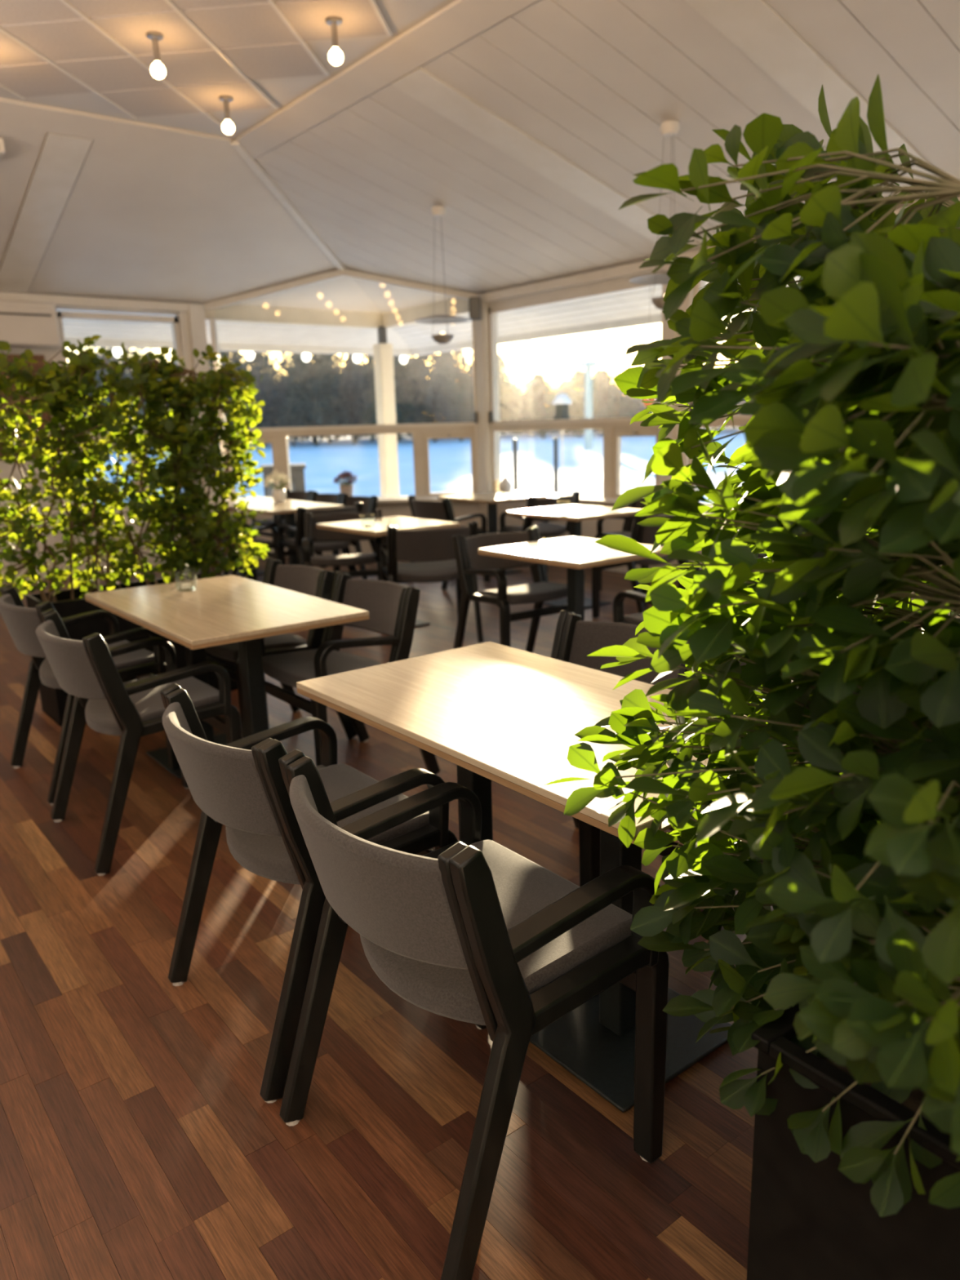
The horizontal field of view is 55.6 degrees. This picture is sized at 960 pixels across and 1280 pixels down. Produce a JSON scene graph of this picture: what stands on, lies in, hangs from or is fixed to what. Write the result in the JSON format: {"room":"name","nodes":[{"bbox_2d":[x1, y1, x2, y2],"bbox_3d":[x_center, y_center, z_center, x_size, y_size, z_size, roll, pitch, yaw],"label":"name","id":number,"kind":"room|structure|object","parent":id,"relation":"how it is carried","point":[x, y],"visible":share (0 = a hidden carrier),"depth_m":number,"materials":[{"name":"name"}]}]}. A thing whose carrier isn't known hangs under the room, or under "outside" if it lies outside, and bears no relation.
{"room":"restaurant dining room","nodes":[
{"label":"restaurant dining room","id":0,"kind":"room"},
{"bbox_2d":[0,292,204,582],"bbox_3d":[-6.136,-1.587,7.703,8.100,2.880,0.170,-12,17,-37],"label":"wall","id":1,"kind":"structure","parent":0,"point":[180,310],"depth_m":9.20,"materials":[{"name":"white paint"}]},
{"bbox_2d":[0,354,52,459],"bbox_3d":[-4.863,-2.178,8.530,1.580,0.980,0.042,-12,17,-37],"label":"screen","id":2,"kind":"object","parent":1,"relation":"attached to","point":[40,364],"visible":0.22,"depth_m":8.86,"materials":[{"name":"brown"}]},
{"bbox_2d":[0,299,60,347],"bbox_3d":[-4.764,-2.917,8.340,1.650,0.400,0.232,-12,17,-37],"label":"air conditioner","id":3,"kind":"object","parent":1,"relation":"attached to","point":[33,324],"visible":1,"depth_m":8.60,"materials":[{"name":"white paint"}]},
{"bbox_2d":[56,311,194,515],"bbox_3d":[-3.671,-2.358,9.542,1.220,2.000,0.125,-12,17,-37],"label":"window","id":4,"kind":"structure","parent":1,"relation":"in","point":[174,321],"depth_m":9.39,"materials":[{"name":"paint"}]},
{"bbox_2d":[187,268,488,557],"bbox_3d":[-1.484,-2.387,9.954,3.331,3.150,0.349,-1,13,2],"label":"window frame","id":5,"kind":"structure","parent":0,"point":[390,507],"depth_m":9.77,"materials":[{"name":"white paint"}]},
{"bbox_2d":[208,318,478,497],"bbox_3d":[-1.459,-2.739,9.960,2.887,2.430,0.125,-1,13,3],"label":"window","id":6,"kind":"structure","parent":5,"relation":"in","point":[421,433],"depth_m":10.05,"materials":[{"name":"paint"}]},
{"bbox_2d":[333,470,357,496],"bbox_3d":[-1.471,-1.708,10.040,0.269,0.319,0.284,-12,17,-37],"label":"flower pot","id":7,"kind":"object","parent":5,"relation":"on","point":[345,487],"visible":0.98,"depth_m":10.00,"materials":[{"name":"beige ceramic"}]},
{"bbox_2d":[468,296,480,319],"bbox_3d":[-0.053,-3.475,9.544,0.117,0.220,0.120,-1,13,4],"label":"wall speaker","id":8,"kind":"object","parent":5,"relation":"attached to","point":[474,303],"visible":1,"depth_m":9.49,"materials":[{"name":"grey plastic"}]},
{"bbox_2d":[56,275,799,496],"bbox_3d":[-1.400,-0.813,4.558,11.520,3.170,13.000,-12,17,-37],"label":"eaves","id":9,"kind":"object","parent":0,"point":[246,328],"visible":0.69,"depth_m":10.65,"materials":[{"name":"white paint"}]},
{"bbox_3d":[-1.836,-2.974,8.325,7.086,0.032,6.036,-12,17,-37],"label":"cable","id":10,"kind":"object","parent":9,"relation":"attached to","visible":0},
{"bbox_2d":[112,347,122,357],"bbox_3d":[-4.117,-3.308,10.336,0.112,0.195,0.110,-12,17,-37],"label":"bulb","id":11,"kind":"object","parent":10,"relation":"hanging from","point":[116,351],"visible":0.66,"depth_m":10.31,"materials":[{"name":"white glass"}]},
{"bbox_2d":[244,351,253,360],"bbox_3d":[-2.862,-3.569,11.293,0.112,0.195,0.110,-12,17,-37],"label":"bulb","id":12,"kind":"object","parent":10,"relation":"hanging from","point":[249,356],"visible":0.8,"depth_m":11.27,"materials":[{"name":"white"}]},
{"bbox_2d":[524,340,533,350],"bbox_3d":[0.581,-3.571,10.905,0.112,0.195,0.110,-12,17,-37],"label":"bulb","id":13,"kind":"object","parent":10,"relation":"hanging from","point":[528,345],"visible":0.62,"depth_m":10.88,"materials":[{"name":"white glass"}]},
{"bbox_2d":[595,330,605,342],"bbox_3d":[1.325,-3.373,9.984,0.112,0.195,0.110,-12,17,-37],"label":"bulb","id":14,"kind":"object","parent":10,"relation":"hanging from","point":[600,335],"visible":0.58,"depth_m":9.96,"materials":[{"name":"white glass"}]},
{"bbox_2d":[0,556,921,1279],"bbox_3d":[-0.873,0.742,3.337,10.380,0.120,13.960,-12,17,-37],"label":"floor","id":15,"kind":"structure","parent":0,"point":[140,1140],"depth_m":1.98,"materials":[{"name":"brown wood"}]},
{"bbox_2d":[0,584,180,805],"bbox_3d":[-1.675,0.170,3.848,0.556,0.800,0.588,-12,17,-39],"label":"dining chair","id":16,"kind":"object","parent":15,"relation":"on","point":[22,623],"visible":0.6,"depth_m":3.74,"materials":[{"name":"black wood"}]},
{"bbox_2d":[26,572,237,726],"bbox_3d":[-1.816,0.018,4.896,1.000,0.620,0.360,-12,17,-37],"label":"trough","id":17,"kind":"object","parent":15,"relation":"on","point":[53,700],"visible":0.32,"depth_m":4.63,"materials":[{"name":"metal"}]},
{"bbox_2d":[0,340,135,602],"bbox_3d":[-2.136,-0.786,4.433,0.818,1.304,0.718,-12,17,-37],"label":"plant","id":18,"kind":"object","parent":17,"relation":"in","point":[20,530],"visible":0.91,"depth_m":4.40,"materials":[{"name":"green plant"}]},
{"bbox_2d":[46,334,214,592],"bbox_3d":[-1.790,-0.875,4.702,0.784,1.332,0.627,-11,16,-34],"label":"plant","id":19,"kind":"object","parent":17,"relation":"in","point":[122,388],"visible":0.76,"depth_m":4.64,"materials":[{"name":"green plant"}]},
{"bbox_2d":[131,343,270,583],"bbox_3d":[-1.487,-0.922,4.924,0.689,1.308,0.623,-12,17,-37],"label":"plant","id":20,"kind":"object","parent":17,"relation":"in","point":[212,393],"visible":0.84,"depth_m":4.87,"materials":[{"name":"green plant"}]},
{"bbox_2d":[35,608,242,875],"bbox_3d":[-1.234,0.295,3.269,0.556,0.800,0.588,-12,17,-37],"label":"dining chair","id":21,"kind":"object","parent":15,"relation":"on","point":[86,669],"visible":0.92,"depth_m":3.05,"materials":[{"name":"black wood"}]},
{"bbox_2d":[175,517,251,579],"bbox_3d":[-2.438,-0.833,8.171,0.556,0.800,0.588,-12,17,-37],"label":"dining chair","id":22,"kind":"object","parent":15,"relation":"on","point":[225,572],"visible":0.02,"depth_m":8.15,"materials":[{"name":"black wood"}]},
{"bbox_2d":[84,574,368,778],"bbox_3d":[-1.054,0.204,3.756,0.680,0.736,1.235,-12,17,-37],"label":"cafe table","id":23,"kind":"object","parent":15,"relation":"on","point":[227,609],"visible":0.73,"depth_m":3.50,"materials":[{"name":"laminate"}]},
{"bbox_2d":[173,568,197,591],"bbox_3d":[-1.275,-0.262,3.943,0.097,0.091,0.095,-12,17,-37],"label":"glass","id":24,"kind":"object","parent":23,"relation":"on","point":[187,585],"visible":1,"depth_m":3.94,"materials":[{"name":"clear glass"}]},
{"bbox_2d":[204,509,282,581],"bbox_3d":[-2.054,-0.731,7.695,0.556,0.800,0.588,-12,17,-37],"label":"dining chair","id":25,"kind":"object","parent":15,"relation":"on","point":[271,544],"visible":0.28,"depth_m":7.61,"materials":[{"name":"black wood"}]},
{"bbox_2d":[208,496,344,577],"bbox_3d":[-2.041,-0.935,8.678,0.720,0.736,1.800,-12,17,-37],"label":"cafe table","id":26,"kind":"object","parent":15,"relation":"on","point":[259,504],"visible":0.4,"depth_m":8.24,"materials":[{"name":"laminate"}]},
{"bbox_2d":[262,470,291,502],"bbox_3d":[-1.913,-1.463,8.637,0.274,0.302,0.249,-12,17,-37],"label":"flower vase","id":27,"kind":"object","parent":26,"relation":"on","point":[278,494],"visible":1,"depth_m":8.60,"materials":[{"name":"white ceramic"}]},
{"bbox_2d":[205,557,356,738],"bbox_3d":[-0.974,0.062,4.223,0.556,0.800,0.588,-12,17,-37],"label":"dining chair","id":28,"kind":"object","parent":15,"relation":"on","point":[317,582],"visible":0.38,"depth_m":4.07,"materials":[{"name":"black wood"}]},
{"bbox_2d":[249,488,322,567],"bbox_3d":[-2.022,-1.155,9.480,0.556,0.800,0.588,-12,17,-37],"label":"dining chair","id":29,"kind":"object","parent":15,"relation":"on","point":[295,495],"visible":0.33,"depth_m":9.48,"materials":[{"name":"black wood"}]},
{"bbox_2d":[160,683,457,1102],"bbox_3d":[-0.440,0.518,2.238,0.556,0.800,0.588,-12,17,-37],"label":"dining chair","id":30,"kind":"object","parent":15,"relation":"on","point":[239,785],"visible":0.77,"depth_m":2.01,"materials":[{"name":"grey fabric"}]},
{"bbox_2d":[275,490,351,570],"bbox_3d":[-1.644,-1.054,9.012,0.556,0.800,0.588,-12,17,-37],"label":"dining chair","id":31,"kind":"object","parent":15,"relation":"on","point":[327,498],"visible":0.16,"depth_m":9.13,"materials":[{"name":"black wood"}]},
{"bbox_2d":[277,502,368,579],"bbox_3d":[-1.336,-0.760,7.733,0.588,0.800,0.556,-12,17,-37],"label":"dining chair","id":32,"kind":"object","parent":15,"relation":"on","point":[295,544],"visible":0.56,"depth_m":7.59,"materials":[{"name":"black wood"}]},
{"bbox_2d":[304,493,377,570],"bbox_3d":[-1.266,-0.954,8.544,0.556,0.800,0.588,-12,17,-37],"label":"dining chair","id":33,"kind":"object","parent":15,"relation":"on","point":[369,504],"visible":0.16,"depth_m":8.63,"materials":[{"name":"black wood"}]},
{"bbox_2d":[302,509,382,580],"bbox_3d":[-1.011,-0.557,6.840,0.588,0.800,0.556,-3,13,-6],"label":"dining chair","id":34,"kind":"object","parent":15,"relation":"on","point":[313,534],"visible":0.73,"depth_m":6.87,"materials":[{"name":"black wood"}]},
{"bbox_2d":[261,571,439,774],"bbox_3d":[-0.565,0.164,3.748,0.556,0.800,0.588,-12,17,-37],"label":"dining chair","id":35,"kind":"object","parent":15,"relation":"on","point":[392,607],"visible":0.64,"depth_m":3.69,"materials":[{"name":"black wood"}]},
{"bbox_2d":[315,515,460,626],"bbox_3d":[-0.652,-0.472,6.563,0.700,0.736,0.800,-12,17,-37],"label":"cafe table","id":36,"kind":"object","parent":15,"relation":"on","point":[355,526],"visible":0.57,"depth_m":6.41,"materials":[{"name":"laminate"}]},
{"bbox_2d":[380,520,483,644],"bbox_3d":[-0.337,-0.397,6.088,0.588,0.800,0.556,-5,14,-14],"label":"dining chair","id":37,"kind":"object","parent":15,"relation":"on","point":[433,551],"visible":0.66,"depth_m":5.86,"materials":[{"name":"black wood"}]},
{"bbox_2d":[408,494,489,590],"bbox_3d":[-0.305,-0.913,8.260,0.556,0.800,0.588,-12,17,-37],"label":"dining chair","id":38,"kind":"object","parent":15,"relation":"on","point":[442,510],"visible":0.39,"depth_m":7.98,"materials":[{"name":"black wood"}]},
{"bbox_2d":[278,749,669,1279],"bbox_3d":[-0.039,0.623,1.749,0.556,0.800,0.588,-12,17,-37],"label":"dining chair","id":39,"kind":"object","parent":15,"relation":"on","point":[469,929],"visible":0.97,"depth_m":1.55,"materials":[{"name":"grey fabric"}]},
{"bbox_2d":[438,491,546,576],"bbox_3d":[0.125,-1.025,8.804,0.700,0.736,0.800,-12,17,-37],"label":"cafe table","id":40,"kind":"object","parent":15,"relation":"on","point":[491,499],"visible":0.7,"depth_m":8.71,"materials":[{"name":"laminate"}]},
{"bbox_2d":[492,479,500,492],"bbox_3d":[0.175,-1.665,9.834,0.120,0.142,0.120,-12,17,-37],"label":"pillar candle","id":41,"kind":"object","parent":40,"relation":"on","point":[495,483],"visible":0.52,"depth_m":9.80,"materials":[{"name":"beige wax"}]},
{"bbox_2d":[498,476,512,492],"bbox_3d":[0.271,-1.655,9.711,0.148,0.175,0.148,-12,17,-37],"label":"round vase","id":42,"kind":"object","parent":40,"relation":"on","point":[504,486],"visible":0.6,"depth_m":9.67,"materials":[{"name":"white ceramic"}]},
{"bbox_2d":[452,526,567,653],"bbox_3d":[0.209,-0.223,5.288,0.588,0.800,0.556,-10,16,-33],"label":"dining chair","id":43,"kind":"object","parent":15,"relation":"on","point":[468,562],"visible":0.78,"depth_m":5.19,"materials":[{"name":"black wood"}]},
{"bbox_2d":[296,641,786,1112],"bbox_3d":[0.154,0.518,2.289,0.675,0.736,1.225,-12,17,-37],"label":"cafe table","id":44,"kind":"object","parent":15,"relation":"on","point":[508,717],"visible":0.59,"depth_m":2.13,"materials":[{"name":"laminate"}]},
{"bbox_2d":[497,490,585,582],"bbox_3d":[0.558,-0.936,8.259,0.588,0.800,0.556,-12,17,-37],"label":"dining chair","id":45,"kind":"object","parent":15,"relation":"on","point":[546,529],"visible":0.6,"depth_m":8.09,"materials":[{"name":"black wood"}]},
{"bbox_2d":[478,536,667,620],"bbox_3d":[0.528,-0.139,5.021,0.720,0.736,0.800,-12,17,-37],"label":"cafe table","id":46,"kind":"object","parent":15,"relation":"on","point":[578,553],"visible":0.48,"depth_m":4.90,"materials":[{"name":"laminate"}]},
{"bbox_2d":[506,504,641,608],"bbox_3d":[0.749,-0.646,7.135,0.720,0.736,0.800,-12,17,-37],"label":"cafe table","id":47,"kind":"object","parent":15,"relation":"on","point":[577,513],"visible":0.57,"depth_m":7.03,"materials":[{"name":"laminate"}]},
{"bbox_2d":[551,610,703,886],"bbox_3d":[0.331,0.365,2.794,0.556,0.800,0.588,-12,17,-37],"label":"dining chair","id":48,"kind":"object","parent":15,"relation":"on","point":[575,638],"visible":0.08,"depth_m":2.94,"materials":[{"name":"black wood"}]},
{"bbox_2d":[596,497,682,591],"bbox_3d":[1.353,-0.799,7.590,0.556,0.800,0.588,-12,17,-37],"label":"dining chair","id":49,"kind":"object","parent":15,"relation":"on","point":[627,528],"visible":0.13,"depth_m":7.75,"materials":[{"name":"black wood"}]},
{"bbox_2d":[591,512,693,618],"bbox_3d":[1.199,-0.550,6.554,0.588,0.800,0.556,-12,17,-37],"label":"dining chair","id":50,"kind":"object","parent":15,"relation":"on","point":[642,535],"visible":0.28,"depth_m":6.35,"materials":[{"name":"black wood"}]},
{"bbox_2d":[613,553,767,625],"bbox_3d":[1.007,-0.013,4.312,0.588,0.800,0.556,-12,17,-39],"label":"dining chair","id":51,"kind":"object","parent":15,"relation":"on","point":[618,602],"visible":0.12,"depth_m":4.26,"materials":[{"name":"black wood"}]},
{"bbox_2d":[658,660,820,863],"bbox_3d":[0.715,0.467,2.318,0.556,0.800,0.588,-12,17,-37],"label":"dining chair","id":52,"kind":"object","parent":15,"relation":"on","point":[668,851],"visible":0.02,"depth_m":2.23,"materials":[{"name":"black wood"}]},
{"bbox_2d":[746,1002,959,1279],"bbox_3d":[1.067,0.737,1.540,1.441,0.615,0.436,-12,17,-37],"label":"planter","id":53,"kind":"object","parent":15,"relation":"on","point":[808,1220],"visible":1,"depth_m":1.15,"materials":[{"name":"plastic"}]},
{"bbox_2d":[540,74,959,1217],"bbox_3d":[0.697,-0.023,1.190,1.107,1.432,1.236,-7,14,-22],"label":"plant","id":54,"kind":"object","parent":53,"relation":"in","point":[850,491],"visible":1,"depth_m":1.01,"materials":[{"name":"green plant"}]},
{"bbox_2d":[0,0,959,313],"bbox_3d":[-0.959,-2.426,2.587,10.380,0.926,13.960,-12,17,-37],"label":"ceiling","id":55,"kind":"structure","parent":0,"point":[531,123],"depth_m":6.08,"materials":[{"name":"paint"}]},
{"bbox_2d":[0,137,4,158],"bbox_3d":[-3.551,-3.478,6.336,0.380,0.170,0.288,-12,17,-37],"label":"ceiling projector","id":56,"kind":"object","parent":55,"relation":"attached to","point":[2,140],"visible":1,"depth_m":6.35,"materials":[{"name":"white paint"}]},
{"bbox_2d":[146,31,165,79],"bbox_3d":[-1.823,-3.289,5.131,0.092,0.221,0.091,-12,17,-37],"label":"ceiling light","id":57,"kind":"object","parent":55,"relation":"attached to","point":[157,70],"visible":1,"depth_m":5.11,"materials":[{"name":"white glass"}]},
{"bbox_2d":[218,95,234,134],"bbox_3d":[-1.702,-3.529,6.128,0.092,0.221,0.091,-12,17,-37],"label":"ceiling light","id":58,"kind":"object","parent":55,"relation":"attached to","point":[228,126],"visible":1,"depth_m":6.11,"materials":[{"name":"white glass"}]},
{"bbox_2d":[325,16,342,65],"bbox_3d":[-0.798,-3.288,5.007,0.092,0.221,0.091,-12,17,-37],"label":"ceiling light","id":59,"kind":"object","parent":55,"relation":"attached to","point":[335,55],"visible":1,"depth_m":4.99,"materials":[{"name":"white glass"}]},
{"bbox_2d":[414,205,470,344],"bbox_3d":[-0.330,-3.049,7.644,0.474,1.078,0.474,-12,17,-37],"label":"pendant lamp","id":60,"kind":"object","parent":55,"relation":"hanging from","point":[442,338],"visible":1,"depth_m":7.69,"materials":[{"name":"white metal"}]},
{"bbox_2d":[629,120,679,310],"bbox_3d":[1.181,-2.644,5.713,0.474,1.088,0.474,-12,17,-37],"label":"pendant lamp","id":61,"kind":"object","parent":55,"relation":"hanging from","point":[671,128],"visible":0.51,"depth_m":5.75,"materials":[{"name":"white metal"}]},
{"bbox_2d":[476,195,959,617],"bbox_3d":[3.754,-1.302,5.354,0.280,2.880,12.000,-12,17,-37],"label":"window frame","id":62,"kind":"structure","parent":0,"point":[620,274],"depth_m":8.73,"materials":[{"name":"white paint"}]},
{"bbox_2d":[488,281,662,499],"bbox_3d":[0.882,-2.360,8.913,0.125,1.950,2.430,-12,17,-37],"label":"window","id":63,"kind":"structure","parent":62,"relation":"in","point":[614,428],"depth_m":8.81,"materials":[{"name":"paint"}]},
{"bbox_2d":[642,284,654,413],"bbox_3d":[1.483,-2.543,7.971,0.042,1.110,0.132,-12,17,-37],"label":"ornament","id":64,"kind":"object","parent":63,"relation":"hanging from","point":[649,399],"visible":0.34,"depth_m":8.04,"materials":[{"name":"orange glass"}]},
{"bbox_2d":[689,280,752,504],"bbox_3d":[2.579,-1.908,6.810,0.125,1.950,2.450,-12,17,-37],"label":"window","id":65,"kind":"structure","parent":62,"relation":"in","point":[739,420],"depth_m":7.51,"materials":[{"name":"paint"}]},
{"label":"outside","id":66,"kind":"structure","parent":0,"visible":0},
{"bbox_2d":[87,426,746,504],"bbox_3d":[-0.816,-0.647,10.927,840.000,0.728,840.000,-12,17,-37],"label":"water","id":67,"kind":"structure","parent":66,"point":[450,459],"depth_m":43.27,"materials":[{"name":"blue liquid"}]},
{"bbox_2d":[82,346,141,431],"bbox_3d":[-44.037,-29.783,109.507,8.940,13.619,9.086,11,18,42],"label":"bare tree","id":68,"kind":"object","parent":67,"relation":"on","point":[95,348],"visible":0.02,"depth_m":107.39,"materials":[{"name":"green plant"}]},
{"bbox_2d":[83,348,158,431],"bbox_3d":[-40.007,-26.796,101.527,8.940,11.273,9.086,-5,14,-14],"label":"bare tree","id":69,"kind":"object","parent":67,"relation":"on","point":[107,362],"visible":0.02,"depth_m":100.05,"materials":[{"name":"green plant"}]},
{"bbox_2d":[90,347,168,431],"bbox_3d":[-36.291,-25.523,94.790,8.851,11.703,9.020,11,18,42],"label":"bare tree","id":70,"kind":"object","parent":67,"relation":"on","point":[128,374],"visible":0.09,"depth_m":93.50,"materials":[{"name":"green plant"}]},
{"bbox_2d":[208,351,268,439],"bbox_3d":[-26.746,-26.912,96.013,8.296,13.334,8.206,1,14,12],"label":"conifer","id":71,"kind":"object","parent":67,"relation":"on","point":[233,357],"visible":0.1,"depth_m":95.28,"materials":[{"name":"green wood"}]},
{"bbox_2d":[239,351,290,445],"bbox_3d":[-27.429,-31.729,113.780,8.619,14.550,8.286,-3,13,-5],"label":"conifer","id":72,"kind":"object","parent":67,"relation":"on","point":[258,356],"visible":0.24,"depth_m":112.57,"materials":[{"name":"green plant"}]},
{"bbox_2d":[259,462,306,497],"bbox_3d":[-2.940,-1.989,13.799,0.660,1.320,0.660,-4,14,-12],"label":"storage box","id":73,"kind":"object","parent":67,"relation":"on","point":[297,473],"visible":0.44,"depth_m":13.42,"materials":[{"name":"grey"}]},
{"bbox_2d":[252,352,327,445],"bbox_3d":[-22.423,-28.586,106.882,9.020,11.349,8.851,-4,14,-10],"label":"bare tree","id":74,"kind":"object","parent":67,"relation":"on","point":[282,362],"visible":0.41,"depth_m":105.70,"materials":[{"name":"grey plant"}]},
{"bbox_2d":[276,352,333,443],"bbox_3d":[-23.156,-33.800,123.489,9.086,13.875,8.940,-10,16,-31],"label":"bare tree","id":75,"kind":"object","parent":67,"relation":"on","point":[313,439],"visible":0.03,"depth_m":123.30,"materials":[{"name":"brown plant"}]},
{"bbox_2d":[278,352,352,445],"bbox_3d":[-18.336,-28.566,99.477,8.296,14.506,8.206,11,18,42],"label":"conifer","id":76,"kind":"object","parent":67,"relation":"on","point":[316,384],"visible":0.59,"depth_m":98.91,"materials":[{"name":"green plant"}]},
{"bbox_2d":[299,353,360,443],"bbox_3d":[-19.577,-31.680,116.471,8.206,12.795,8.296,-6,14,-16],"label":"conifer","id":77,"kind":"object","parent":67,"relation":"on","point":[327,437],"visible":0.12,"depth_m":116.09,"materials":[{"name":"green plant"}]},
{"bbox_2d":[319,353,375,444],"bbox_3d":[-15.198,-30.118,108.227,9.086,13.324,8.940,5,15,25],"label":"bare tree","id":78,"kind":"object","parent":67,"relation":"on","point":[348,366],"visible":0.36,"depth_m":107.26,"materials":[{"name":"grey plant"}]},
{"bbox_2d":[332,354,377,440],"bbox_3d":[-18.426,-35.802,133.963,8.206,12.690,8.296,-7,15,-23],"label":"conifer","id":79,"kind":"object","parent":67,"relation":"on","point":[347,356],"visible":0.04,"depth_m":132.74,"materials":[{"name":"green plant"}]},
{"bbox_2d":[341,355,395,440],"bbox_3d":[-15.141,-33.308,125.440,8.851,11.591,9.020,-9,15,-30],"label":"bare tree","id":80,"kind":"object","parent":67,"relation":"on","point":[359,363],"visible":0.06,"depth_m":124.47,"materials":[{"name":"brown plant"}]},
{"bbox_2d":[353,355,423,441],"bbox_3d":[-10.110,-28.602,99.865,8.206,13.958,8.296,1,13,9],"label":"conifer","id":81,"kind":"object","parent":67,"relation":"on","point":[370,375],"visible":0.32,"depth_m":99.49,"materials":[{"name":"green plant"}]},
{"bbox_2d":[370,363,424,441],"bbox_3d":[-10.772,-32.083,117.534,8.206,12.620,8.296,-3,13,-6],"label":"conifer","id":82,"kind":"object","parent":67,"relation":"on","point":[398,437],"visible":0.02,"depth_m":117.43,"materials":[{"name":"plant"}]},
{"bbox_2d":[401,355,431,437],"bbox_3d":[-9.878,-36.069,135.119,8.296,12.219,8.206,-7,14,-22],"label":"conifer","id":83,"kind":"object","parent":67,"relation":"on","point":[413,374],"visible":0.07,"depth_m":133.68,"materials":[{"name":"green plant"}]},
{"bbox_2d":[398,350,468,441],"bbox_3d":[-5.561,-30.323,108.205,8.940,13.219,9.086,2,14,16],"label":"bare tree","id":84,"kind":"object","parent":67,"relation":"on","point":[433,419],"visible":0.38,"depth_m":107.80,"materials":[{"name":"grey plant"}]},
{"bbox_2d":[407,352,462,423],"bbox_3d":[-5.828,-33.927,125.586,9.020,12.232,8.851,11,18,43],"label":"bare tree","id":85,"kind":"object","parent":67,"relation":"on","point":[413,363],"visible":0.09,"depth_m":124.93,"materials":[{"name":"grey plant"}]},
{"bbox_2d":[417,348,474,441],"bbox_3d":[-2.134,-28.400,99.054,8.940,13.514,9.086,-6,14,-20],"label":"bare tree","id":86,"kind":"object","parent":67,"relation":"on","point":[458,390],"visible":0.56,"depth_m":98.52,"materials":[{"name":"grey plant"}]},
{"bbox_2d":[431,350,474,422],"bbox_3d":[-1.983,-31.938,117.565,8.940,11.856,9.086,9,17,38],"label":"bare tree","id":87,"kind":"object","parent":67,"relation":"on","point":[455,400],"visible":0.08,"depth_m":116.63,"materials":[{"name":"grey plant"}]},
{"bbox_2d":[468,352,528,436],"bbox_3d":[1.839,-29.362,108.794,8.619,10.684,8.286,-3,13,-5],"label":"conifer","id":88,"kind":"object","parent":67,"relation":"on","point":[504,375],"visible":0.3,"depth_m":107.84,"materials":[{"name":"plant"}]},
{"bbox_2d":[512,438,518,491],"bbox_3d":[0.515,-2.064,13.067,0.180,1.620,0.180,-12,17,-37],"label":"pole","id":89,"kind":"object","parent":67,"relation":"on","point":[514,440],"visible":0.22,"depth_m":12.94,"materials":[{"name":"grey metal"}]},
{"bbox_2d":[501,379,533,420],"bbox_3d":[6.141,-34.629,135.927,8.851,8.192,9.020,-12,17,-37],"label":"bare tree","id":90,"kind":"object","parent":67,"relation":"on","point":[517,381],"visible":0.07,"depth_m":134.99,"materials":[{"name":"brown plant"}]},
{"bbox_2d":[511,371,566,435],"bbox_3d":[7.708,-30.451,117.879,8.206,8.300,8.296,8,16,34],"label":"conifer","id":91,"kind":"object","parent":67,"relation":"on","point":[540,376],"visible":0.23,"depth_m":116.74,"materials":[{"name":"plant"}]},
{"bbox_2d":[503,377,582,438],"bbox_3d":[7.030,-25.269,99.722,8.940,6.626,9.086,-14,18,-43],"label":"bare tree","id":92,"kind":"object","parent":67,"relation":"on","point":[541,413],"visible":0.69,"depth_m":98.81,"materials":[{"name":"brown plant"}]},
{"bbox_2d":[553,436,558,493],"bbox_3d":[1.122,-2.164,13.418,0.180,1.620,0.180,-12,17,-37],"label":"pole","id":93,"kind":"object","parent":67,"relation":"on","point":[555,438],"visible":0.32,"depth_m":13.30,"materials":[{"name":"grey metal"}]},
{"bbox_2d":[552,393,571,493],"bbox_3d":[1.113,-2.192,12.278,0.260,2.200,0.260,-12,17,-37],"label":"lamp post","id":94,"kind":"object","parent":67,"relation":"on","point":[562,401],"visible":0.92,"depth_m":12.03,"materials":[{"name":"metal"}]},
{"bbox_2d":[553,404,570,419],"bbox_3d":[1.090,-3.028,12.079,0.160,0.200,0.160,-12,17,-37],"label":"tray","id":95,"kind":"object","parent":94,"relation":"on","point":[562,410],"depth_m":12.03,"materials":[{"name":"grey"}]},
{"bbox_2d":[546,379,577,435],"bbox_3d":[12.043,-32.392,126.728,8.296,7.766,8.206,-4,14,-11],"label":"conifer","id":96,"kind":"object","parent":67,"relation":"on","point":[564,380],"visible":0.09,"depth_m":125.58,"materials":[{"name":"plant"}]},
{"bbox_2d":[549,368,604,436],"bbox_3d":[12.017,-28.553,109.274,8.619,8.346,8.286,-7,14,-23],"label":"conifer","id":97,"kind":"object","parent":67,"relation":"on","point":[578,377],"visible":0.37,"depth_m":108.21,"materials":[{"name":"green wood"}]},
{"bbox_2d":[579,360,597,449],"bbox_3d":[6.891,-14.790,57.746,0.800,5.600,0.800,-12,17,-37],"label":"lamp post","id":98,"kind":"object","parent":67,"relation":"on","point":[588,365],"visible":0.76,"depth_m":57.44,"materials":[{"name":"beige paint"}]},
{"bbox_2d":[567,368,624,435],"bbox_3d":[15.627,-30.811,117.825,8.296,8.604,8.206,-3,13,-7],"label":"conifer","id":99,"kind":"object","parent":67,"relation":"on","point":[599,371],"visible":0.14,"depth_m":116.49,"materials":[{"name":"plant"}]},
{"bbox_2d":[577,367,655,431],"bbox_3d":[14.851,-25.833,99.213,8.940,7.542,9.086,-2,13,-3],"label":"bare tree","id":100,"kind":"object","parent":67,"relation":"on","point":[616,409],"visible":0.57,"depth_m":98.11,"materials":[{"name":"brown plant"}]},
{"bbox_2d":[604,382,657,417],"bbox_3d":[19.079,-27.725,107.242,8.851,7.295,9.020,-12,17,-36],"label":"bare tree","id":101,"kind":"object","parent":67,"relation":"on","point":[625,409],"visible":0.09,"depth_m":106.66,"materials":[{"name":"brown plant"}]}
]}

